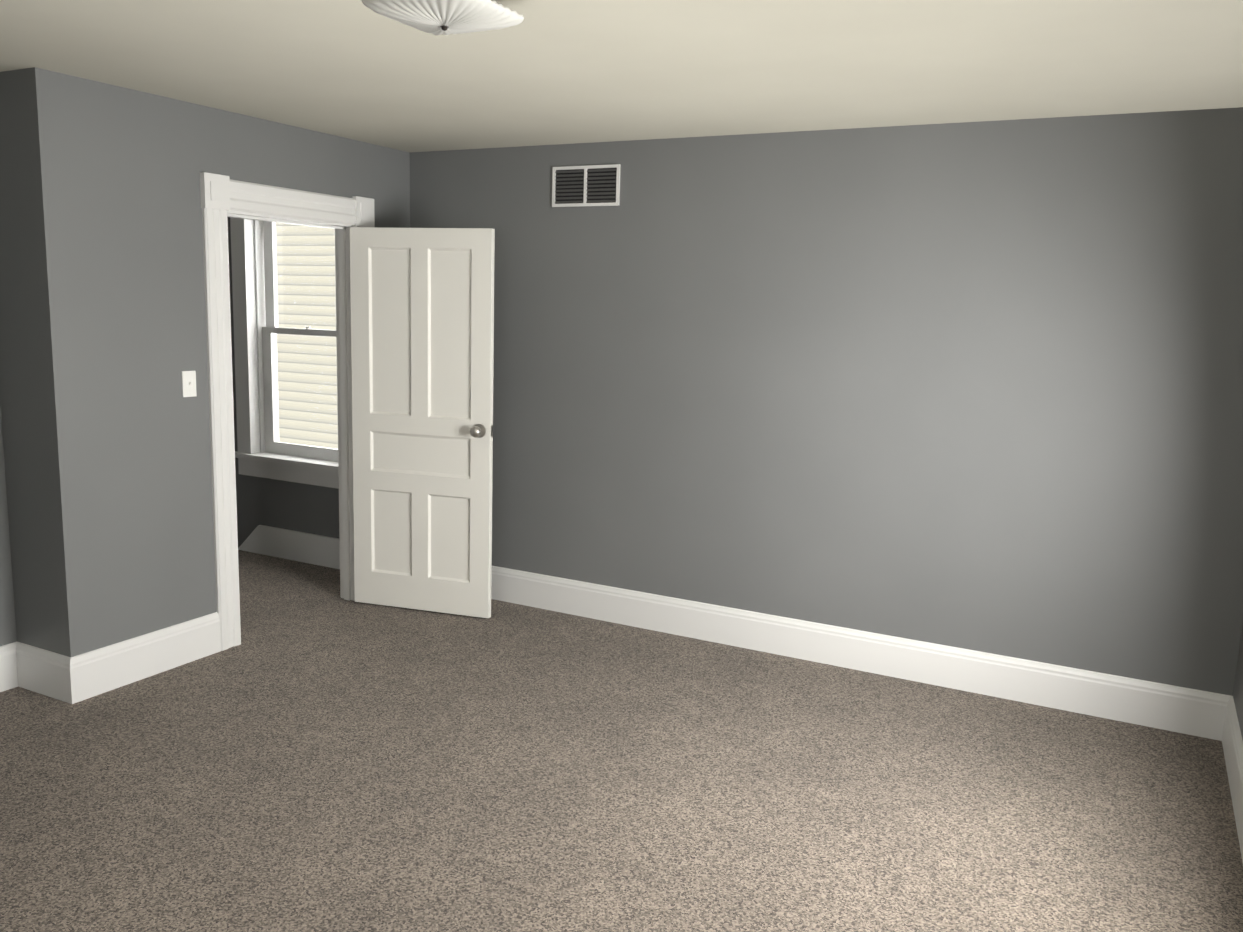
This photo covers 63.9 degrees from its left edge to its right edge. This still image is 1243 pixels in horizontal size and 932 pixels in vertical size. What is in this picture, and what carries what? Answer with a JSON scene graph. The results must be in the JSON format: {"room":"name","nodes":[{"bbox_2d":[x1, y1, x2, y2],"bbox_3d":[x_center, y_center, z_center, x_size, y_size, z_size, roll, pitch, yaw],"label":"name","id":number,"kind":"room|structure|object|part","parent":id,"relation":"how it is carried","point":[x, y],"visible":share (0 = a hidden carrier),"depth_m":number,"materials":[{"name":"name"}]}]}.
{"room":"empty bedroom","nodes":[
{"label":"empty bedroom","id":0,"kind":"room"},
{"bbox_2d":[0,405,16,645],"bbox_3d":[-3.260,-0.112,2.809,0.120,2.478,3.155,6,10,27],"label":"wall","id":1,"kind":"structure","parent":0,"point":[8,634],"depth_m":4.15,"materials":[{"name":"paint"}]},
{"bbox_2d":[0,643,15,691],"bbox_3d":[-3.226,1.022,2.973,0.019,0.190,2.885,6,10,27],"label":"baseboard","id":2,"kind":"structure","parent":1,"relation":"attached to","point":[7,659],"depth_m":4.18,"materials":[{"name":"white wood"}]},
{"bbox_2d":[0,67,97,656],"bbox_3d":[-2.396,-0.287,4.057,0.480,2.478,0.120,6,10,27],"label":"wall","id":3,"kind":"structure","parent":0,"point":[44,435],"depth_m":3.95,"materials":[{"name":"paint"}]},
{"bbox_2d":[12,642,59,699],"bbox_3d":[-2.396,0.858,4.144,0.330,0.190,0.019,6,10,27],"label":"baseboard","id":4,"kind":"structure","parent":3,"relation":"attached to","point":[37,669],"depth_m":4.15,"materials":[{"name":"white wood"}]},
{"bbox_2d":[66,74,409,648],"bbox_3d":[-1.741,-0.405,4.910,0.120,2.478,2.015,6,10,27],"label":"wall","id":5,"kind":"structure","parent":0,"point":[140,161],"depth_m":4.27,"materials":[{"name":"paint"}]},
{"bbox_2d":[60,612,220,703],"bbox_3d":[-2.073,0.829,4.382,0.019,0.190,0.744,6,10,27],"label":"baseboard","id":6,"kind":"structure","parent":5,"relation":"attached to","point":[93,673],"depth_m":4.32,"materials":[{"name":"white wood"}]},
{"bbox_2d":[182,371,196,396],"bbox_3d":[-1.916,-0.364,4.429,0.016,0.115,0.070,6,10,27],"label":"light switch","id":7,"kind":"object","parent":5,"relation":"attached to","point":[188,383],"visible":1,"depth_m":4.43,"materials":[{"name":"white plastic"}]},
{"bbox_2d":[200,172,374,650],"bbox_3d":[-1.681,-0.282,5.054,0.184,2.192,1.092,6,10,27],"label":"door frame","id":8,"kind":"structure","parent":5,"relation":"attached to","point":[221,195],"depth_m":4.70,"materials":[{"name":"white wood"}]},
{"bbox_2d":[350,227,494,617],"bbox_3d":[-1.054,-0.219,5.253,0.808,2.018,0.182,4,10,16],"label":"door","id":9,"kind":"structure","parent":5,"relation":"in","point":[422,328],"depth_m":5.23,"materials":[{"name":"white wood"}]},
{"bbox_3d":[-0.715,-0.184,5.155,0.098,0.072,0.182,4,10,16],"label":"knob","id":10,"kind":"part","parent":9,"relation":"part of","materials":[{"name":"silver metal"}]},
{"bbox_2d":[0,550,1242,931],"bbox_3d":[-1.433,1.150,3.299,6.440,0.060,5.390,6,10,27],"label":"floor","id":11,"kind":"structure","parent":0,"point":[314,752],"depth_m":3.45,"materials":[{"name":"carpet"}]},
{"bbox_2d":[0,0,1242,151],"bbox_3d":[-1.358,-1.355,2.895,6.440,0.060,5.390,6,10,27],"label":"ceiling","id":12,"kind":"structure","parent":0,"point":[550,72],"depth_m":3.36,"materials":[{"name":"paint"}]},
{"bbox_2d":[361,0,523,35],"bbox_3d":[-0.465,-1.200,2.621,0.323,0.105,0.323,6,10,27],"label":"ceiling light","id":13,"kind":"object","parent":12,"relation":"attached to","point":[443,17],"visible":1,"depth_m":2.57,"materials":[{"name":"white glass"}]},
{"bbox_2d":[227,107,1242,695],"bbox_3d":[-0.195,-0.432,5.363,6.440,2.478,0.220,6,10,27],"label":"wall","id":14,"kind":"structure","parent":0,"point":[971,385],"depth_m":4.50,"materials":[{"name":"paint"}]},
{"bbox_2d":[230,217,338,488],"bbox_3d":[-1.958,-0.827,6.220,1.100,1.860,0.295,6,10,27],"label":"window","id":15,"kind":"structure","parent":14,"relation":"in","point":[263,452],"depth_m":6.34,"materials":[{"name":"white"}]},
{"bbox_3d":[-1.947,-0.840,6.240,0.640,1.450,0.036,6,10,27],"label":"glass","id":16,"kind":"part","parent":15,"relation":"part of","materials":[{"name":"clear glass"}]},
{"bbox_2d":[238,525,339,568],"bbox_3d":[-1.951,0.524,6.296,1.325,0.190,0.019,6,10,27],"label":"baseboard","id":17,"kind":"structure","parent":14,"relation":"attached to","point":[315,549],"depth_m":6.34,"materials":[{"name":"white wood"}]},
{"bbox_2d":[552,164,620,206],"bbox_3d":[-0.183,-1.425,5.079,0.390,0.200,0.012,6,10,27],"label":"air vent","id":18,"kind":"object","parent":14,"relation":"in","point":[588,185],"visible":1,"depth_m":5.08,"materials":[{"name":"white metal"}]},
{"bbox_2d":[491,566,1223,739],"bbox_3d":[0.587,0.811,4.992,4.170,0.190,0.019,6,10,27],"label":"baseboard","id":19,"kind":"structure","parent":14,"relation":"attached to","point":[1076,690],"depth_m":4.65,"materials":[{"name":"white wood"}]},
{"bbox_2d":[1233,624,1242,739],"bbox_3d":[1.401,0.214,1.661,0.120,2.478,5.390,6,10,27],"label":"wall","id":20,"kind":"structure","parent":0,"point":[1238,693],"depth_m":3.87,"materials":[{"name":"paint"}]},
{"bbox_2d":[1216,694,1242,862],"bbox_3d":[1.283,1.342,1.831,0.019,0.190,5.050,6,10,27],"label":"baseboard","id":21,"kind":"structure","parent":20,"relation":"attached to","point":[1229,733],"depth_m":3.66,"materials":[{"name":"white wood"}]},
{"label":"outside","id":22,"kind":"structure","parent":0,"visible":0},
{"bbox_2d":[276,223,337,448],"bbox_3d":[-2.149,-1.985,8.586,9.500,5.600,0.050,6,10,27],"label":"siding","id":23,"kind":"object","parent":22,"point":[300,290],"depth_m":9.05,"materials":[{"name":"beige plastic"}]}
]}

